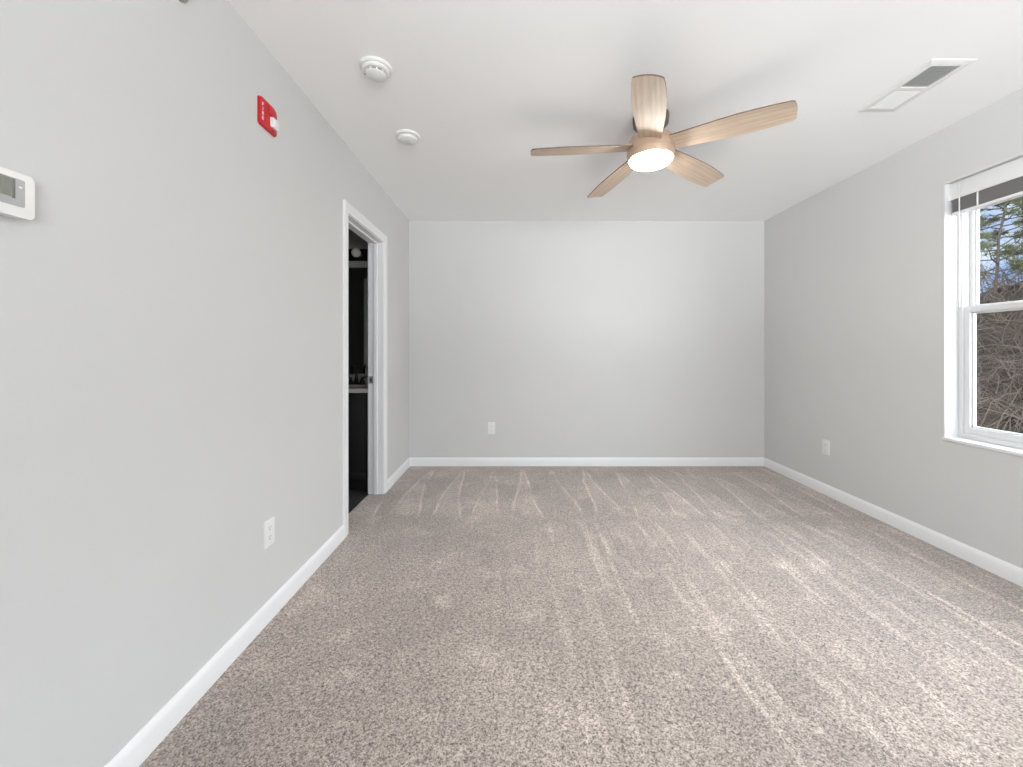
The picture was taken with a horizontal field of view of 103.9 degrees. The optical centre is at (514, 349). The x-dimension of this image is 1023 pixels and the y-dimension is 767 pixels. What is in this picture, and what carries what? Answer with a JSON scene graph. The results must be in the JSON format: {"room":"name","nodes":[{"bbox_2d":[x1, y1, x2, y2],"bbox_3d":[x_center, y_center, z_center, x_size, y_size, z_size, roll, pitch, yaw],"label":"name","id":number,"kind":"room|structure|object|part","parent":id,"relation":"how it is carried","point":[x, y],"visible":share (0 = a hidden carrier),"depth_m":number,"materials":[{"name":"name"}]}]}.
{"room":"empty bedroom","nodes":[
{"label":"empty bedroom","id":0,"kind":"room"},
{"bbox_2d":[0,0,408,766],"bbox_3d":[-1.109,-0.065,0.825,0.115,2.430,6.290,0,0,0],"label":"wall","id":1,"kind":"structure","parent":0,"point":[171,299],"depth_m":1.16,"materials":[{"name":"paint"}]},
{"bbox_2d":[0,166,34,220],"bbox_3d":[-1.038,-0.321,0.790,0.028,0.091,0.130,0,0,0],"label":"thermostat","id":2,"kind":"object","parent":1,"relation":"attached to","point":[17,190],"visible":1,"depth_m":0.82,"materials":[{"name":"grey plastic"}]},
{"bbox_2d":[104,525,344,766],"bbox_3d":[-1.045,1.109,0.121,0.014,0.083,4.643,0,0,0],"label":"baseboard","id":3,"kind":"structure","parent":1,"relation":"attached to","point":[134,753],"depth_m":1.37,"materials":[{"name":"white paint"}]},
{"bbox_2d":[257,95,278,136],"bbox_3d":[-1.039,-0.986,1.692,0.026,0.116,0.118,0,0,0],"label":"fire alarm strobe","id":4,"kind":"object","parent":1,"relation":"attached to","point":[266,114],"visible":1,"depth_m":1.68,"materials":[{"name":"red plastic"}]},
{"bbox_2d":[263,516,274,549],"bbox_3d":[-1.048,0.779,1.706,0.008,0.115,0.070,0,0,0],"label":"wall outlet","id":5,"kind":"object","parent":1,"relation":"attached to","point":[268,525],"visible":1,"depth_m":1.70,"materials":[{"name":"white plastic"}]},
{"bbox_2d":[267,533,271,540],"bbox_3d":[-1.046,0.798,1.706,0.002,0.027,0.034,0,0,0],"label":"receptacle","id":6,"kind":"object","parent":5,"relation":"attached to","point":[269,535],"depth_m":1.70,"materials":[{"name":"white plastic"}]},
{"bbox_2d":[358,235,368,493],"bbox_3d":[-1.175,0.115,2.850,0.015,2.071,0.814,0,0,0],"label":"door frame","id":7,"kind":"structure","parent":1,"relation":"attached to","point":[358,235],"depth_m":3.19,"materials":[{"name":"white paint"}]},
{"bbox_2d":[343,199,386,537],"bbox_3d":[-1.044,0.115,2.850,0.015,2.071,0.814,0,0,0],"label":"door frame","id":8,"kind":"structure","parent":1,"relation":"attached to","point":[348,208],"depth_m":2.49,"materials":[{"name":"white paint"}]},
{"bbox_2d":[348,214,382,494],"bbox_3d":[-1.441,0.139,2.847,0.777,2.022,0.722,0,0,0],"label":"door frame","id":9,"kind":"structure","parent":1,"relation":"in","point":[375,244],"depth_m":3.19,"materials":[{"name":"white paint"}]},
{"bbox_2d":[387,458,409,490],"bbox_3d":[-1.045,1.109,3.614,0.014,0.083,0.713,0,0,0],"label":"baseboard","id":10,"kind":"structure","parent":1,"relation":"attached to","point":[399,472],"depth_m":3.55,"materials":[{"name":"white paint"}]},
{"bbox_2d":[348,228,367,267],"bbox_3d":[-2.108,-0.040,3.770,1.883,2.480,0.100,0,0,0],"label":"wall","id":11,"kind":"structure","parent":0,"point":[354,241],"depth_m":3.72,"materials":[{"name":"paint"}]},
{"bbox_2d":[348,248,367,260],"bbox_3d":[-1.435,-0.880,3.645,0.600,0.110,0.148,0,0,0],"label":"vanity light","id":12,"kind":"object","parent":11,"relation":"attached to","point":[355,254],"visible":0.34,"depth_m":3.70,"materials":[{"name":"black metal"}]},
{"bbox_2d":[351,248,362,257],"bbox_3d":[-1.435,-0.880,3.635,0.084,0.084,0.127,0,0,0],"label":"bulb","id":13,"kind":"object","parent":12,"relation":"attached to","point":[356,253],"depth_m":3.59,"materials":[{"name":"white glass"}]},
{"bbox_2d":[348,268,367,373],"bbox_3d":[-1.455,-0.273,3.715,0.600,0.997,0.008,0,0,0],"label":"vanity mirror","id":14,"kind":"object","parent":11,"relation":"attached to","point":[357,277],"visible":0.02,"depth_m":3.71,"materials":[{"name":"black mirror"}]},
{"bbox_2d":[348,374,367,383],"bbox_3d":[-1.462,0.268,3.708,0.623,0.085,0.020,0,0,0],"label":"backsplash","id":15,"kind":"structure","parent":11,"relation":"attached to","point":[349,375],"depth_m":3.70,"materials":[{"name":"stone"}]},
{"bbox_2d":[139,466,1022,766],"bbox_3d":[-0.152,1.175,0.885,5.595,0.050,6.410,0,0,0],"label":"floor","id":16,"kind":"structure","parent":0,"point":[463,616],"depth_m":1.59,"materials":[{"name":"grey carpet"}]},
{"bbox_2d":[348,393,367,488],"bbox_3d":[-1.458,0.750,3.470,0.615,0.811,0.497,0,0,0],"label":"vanity cabinet","id":17,"kind":"object","parent":16,"relation":"on","point":[357,402],"visible":0.16,"depth_m":3.25,"materials":[{"name":"brown wood"}]},
{"bbox_2d":[348,374,367,392],"bbox_3d":[-1.462,0.333,3.469,0.623,0.215,0.498,0,0,0],"label":"countertop","id":18,"kind":"structure","parent":17,"relation":"on","point":[352,388],"depth_m":3.56,"materials":[{"name":"stone"}]},
{"bbox_2d":[348,365,367,383],"bbox_3d":[-1.435,0.223,3.605,0.159,0.175,0.149,0,0,43],"label":"bathroom faucet","id":19,"kind":"object","parent":18,"relation":"on","point":[356,381],"visible":0.95,"depth_m":3.60,"materials":[{"name":"black metal"}]},
{"bbox_3d":[-1.435,0.217,3.575,0.048,0.165,0.138,0,0,0],"label":"spout","id":20,"kind":"part","parent":19,"relation":"part of","materials":[{"name":"black metal"}]},
{"bbox_2d":[409,221,763,457],"bbox_3d":[0.739,-0.065,4.030,3.812,2.430,0.120,0,0,0],"label":"wall","id":21,"kind":"structure","parent":0,"point":[577,339],"depth_m":3.97,"materials":[{"name":"paint"}]},
{"bbox_2d":[488,422,494,433],"bbox_3d":[-0.233,0.774,3.966,0.070,0.115,0.008,0,0,0],"label":"wall outlet","id":22,"kind":"object","parent":21,"relation":"attached to","point":[491,425],"visible":1,"depth_m":3.96,"materials":[{"name":"white plastic"}]},
{"bbox_2d":[410,458,763,465],"bbox_3d":[0.712,1.109,3.963,3.527,0.083,0.014,0,0,0],"label":"baseboard","id":23,"kind":"structure","parent":21,"relation":"attached to","point":[413,461],"depth_m":3.96,"materials":[{"name":"white paint"}]},
{"bbox_2d":[228,0,1022,220],"bbox_3d":[0.739,-1.340,0.885,3.812,0.120,6.410,0,0,0],"label":"ceiling","id":24,"kind":"structure","parent":0,"point":[483,85],"depth_m":1.93,"materials":[{"name":"white paint"}]},
{"bbox_2d":[359,56,391,81],"bbox_3d":[-0.629,-1.256,1.810,0.140,0.047,0.140,0,0,0],"label":"smoke detector","id":25,"kind":"object","parent":24,"relation":"attached to","point":[376,69],"visible":1,"depth_m":1.78,"materials":[{"name":"white plastic"}]},
{"bbox_2d":[395,129,419,145],"bbox_3d":[-0.640,-1.260,2.390,0.144,0.040,0.144,0,0,0],"label":"detector","id":26,"kind":"object","parent":24,"relation":"attached to","point":[407,137],"visible":1,"depth_m":2.35,"materials":[{"name":"white plastic"}]},
{"bbox_2d":[531,74,797,197],"bbox_3d":[0.701,-1.149,2.202,1.231,0.262,1.276,0,0,0],"label":"ceiling fan","id":27,"kind":"object","parent":24,"relation":"hanging from","point":[653,146],"visible":1,"depth_m":2.07,"materials":[{"name":"metal"}]},
{"bbox_3d":[0.357,-1.096,2.190,0.544,0.012,0.151,-3,12,-1],"label":"blade","id":28,"kind":"part","parent":27,"relation":"part of","materials":[{"name":"brown wood"}]},
{"bbox_3d":[0.635,-1.096,2.569,0.151,0.012,0.544,-13,1,-16],"label":"blade","id":29,"kind":"part","parent":27,"relation":"part of","materials":[{"name":"brown wood"}]},
{"bbox_3d":[0.616,-1.096,1.832,0.151,0.012,0.544,13,7,19],"label":"blade","id":30,"kind":"part","parent":27,"relation":"part of","materials":[{"name":"brown wood"}]},
{"bbox_3d":[1.064,-1.096,2.417,0.544,0.012,0.151,4,-14,-34],"label":"blade","id":31,"kind":"part","parent":27,"relation":"part of","materials":[{"name":"brown wood"}]},
{"bbox_3d":[1.052,-1.096,1.961,0.544,0.012,0.151,4,-10,38],"label":"blade","id":32,"kind":"part","parent":27,"relation":"part of","materials":[{"name":"brown wood"}]},
{"bbox_2d":[857,59,976,111],"bbox_3d":[1.932,-1.276,1.951,0.196,0.009,0.384,0,0,0],"label":"ceiling vent","id":33,"kind":"object","parent":24,"relation":"in","point":[934,71],"visible":1,"depth_m":1.92,"materials":[{"name":"metal"}]},
{"bbox_2d":[764,88,1022,568],"bbox_3d":[2.560,-0.065,0.825,0.170,2.430,6.290,0,0,0],"label":"wall","id":34,"kind":"structure","parent":0,"point":[853,270],"depth_m":2.68,"materials":[{"name":"paint"}]},
{"bbox_2d":[822,439,829,455],"bbox_3d":[2.471,0.774,3.180,0.008,0.115,0.070,0,0,0],"label":"wall outlet","id":35,"kind":"object","parent":34,"relation":"attached to","point":[825,443],"visible":1,"depth_m":3.17,"materials":[{"name":"white plastic"}]},
{"bbox_2d":[764,458,1022,586],"bbox_3d":[2.468,1.109,0.885,0.014,0.083,6.170,0,0,0],"label":"baseboard","id":36,"kind":"structure","parent":34,"relation":"attached to","point":[1010,572],"depth_m":2.46,"materials":[{"name":"white paint"}]},
{"bbox_2d":[942,153,1022,456],"bbox_3d":[2.556,-0.222,1.855,0.178,1.481,0.918,0,0,0],"label":"window","id":37,"kind":"structure","parent":34,"relation":"in","point":[959,323],"depth_m":2.28,"materials":[{"name":"white plastic"}]},
{"bbox_3d":[2.556,0.510,1.855,0.178,0.018,0.918,0,0,0],"label":"sill","id":38,"kind":"part","parent":37,"relation":"part of","materials":[{"name":"white paint"}]},
{"bbox_2d":[949,157,1022,306],"bbox_3d":[2.516,-0.597,1.855,0.064,0.710,0.896,0,0,0],"label":"window blind","id":39,"kind":"object","parent":37,"relation":"attached to","point":[1002,183],"visible":1,"depth_m":2.13,"materials":[{"name":"white paint"}]},
{"bbox_3d":[2.526,-0.778,1.855,0.045,0.016,0.876,0,0,0],"label":"rail","id":40,"kind":"part","parent":39,"relation":"part of","materials":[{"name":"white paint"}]},
{"bbox_3d":[2.585,-0.227,1.855,0.070,1.455,0.894,0,0,0],"label":"frame","id":41,"kind":"part","parent":37,"relation":"part of","materials":[{"name":"white plastic"}]},
{"bbox_3d":[2.573,0.114,1.855,0.030,0.723,0.850,0,0,0],"label":"sash","id":42,"kind":"part","parent":37,"relation":"part of","materials":[{"name":"white plastic"}]},
{"bbox_3d":[2.604,-0.574,1.855,0.028,0.724,0.850,0,0,0],"label":"sash","id":43,"kind":"part","parent":37,"relation":"part of","materials":[{"name":"white plastic"}]},
{"label":"outside","id":44,"kind":"structure","parent":0,"visible":0},
{"bbox_2d":[976,240,1022,433],"bbox_3d":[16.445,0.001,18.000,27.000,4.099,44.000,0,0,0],"label":"bushes","id":45,"kind":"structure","parent":44,"point":[1002,373],"depth_m":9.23,"materials":[{"name":"brown plant"}]},
{"bbox_2d":[980,196,1022,293],"bbox_3d":[14.074,-5.001,11.534,2.754,8.132,2.759,0,0,35],"label":"pine tree","id":46,"kind":"object","parent":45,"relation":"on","point":[984,221],"visible":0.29,"depth_m":11.51,"materials":[{"name":"green plant"}]}
]}

